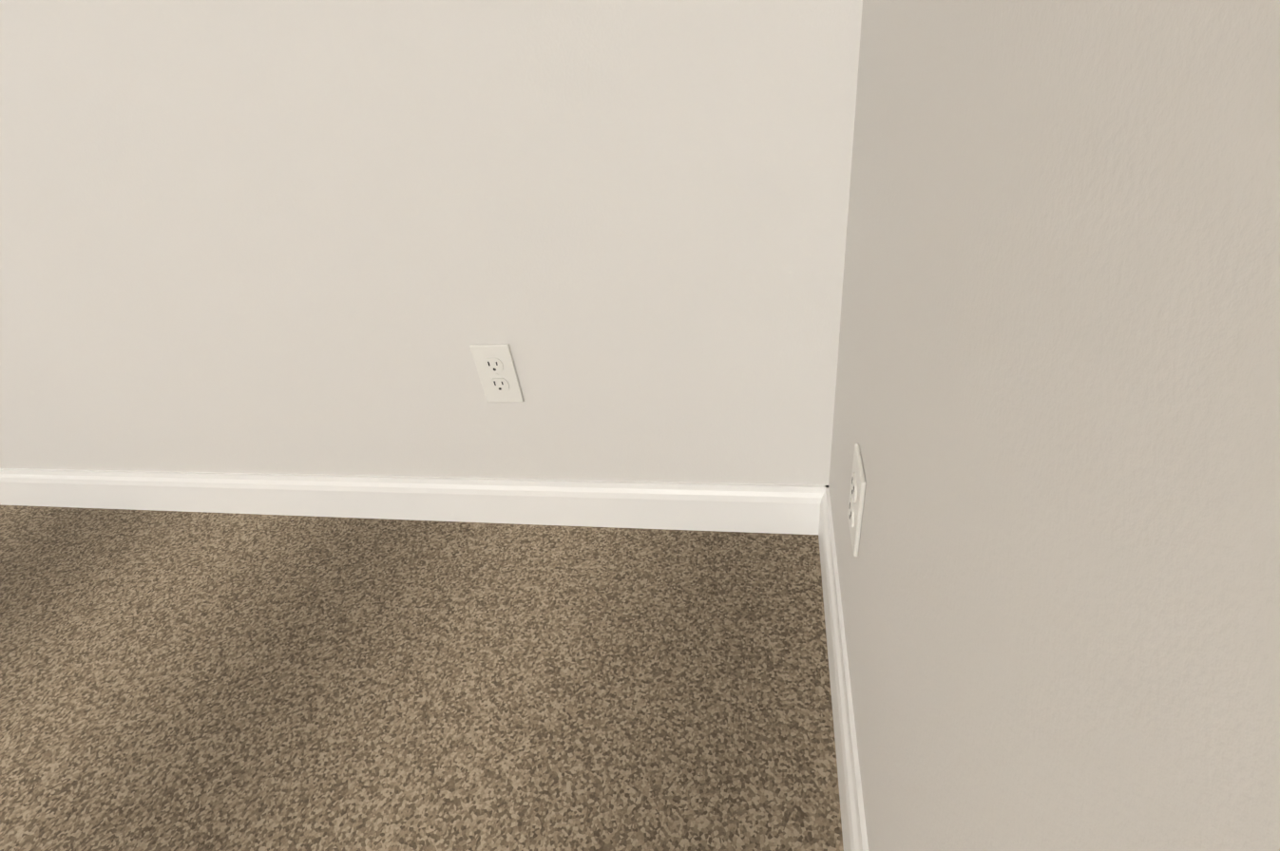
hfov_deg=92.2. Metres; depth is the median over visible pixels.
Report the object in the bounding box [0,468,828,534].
baseboard
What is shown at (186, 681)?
floor
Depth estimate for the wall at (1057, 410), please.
0.21 m
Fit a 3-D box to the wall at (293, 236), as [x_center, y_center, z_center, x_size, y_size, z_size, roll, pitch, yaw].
[-1.610,-0.961,0.807,3.684,2.740,0.140,0,36,12]
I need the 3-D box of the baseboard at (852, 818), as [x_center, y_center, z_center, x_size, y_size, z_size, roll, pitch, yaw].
[0.012,1.242,-0.367,0.014,0.110,3.741,0,36,12]
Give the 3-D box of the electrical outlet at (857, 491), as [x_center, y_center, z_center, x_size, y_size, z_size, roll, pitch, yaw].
[0.247,0.086,0.709,0.008,0.115,0.070,0,36,12]
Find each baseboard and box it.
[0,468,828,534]
[818,485,868,850]
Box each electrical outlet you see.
[469,343,523,402]
[847,443,866,556]
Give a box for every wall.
[0,0,862,485]
[828,0,1279,850]
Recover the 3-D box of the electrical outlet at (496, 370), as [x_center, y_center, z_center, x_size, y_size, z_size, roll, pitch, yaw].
[-0.246,-0.088,1.061,0.070,0.115,0.008,0,36,12]
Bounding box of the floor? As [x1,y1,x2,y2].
[0,504,843,850]

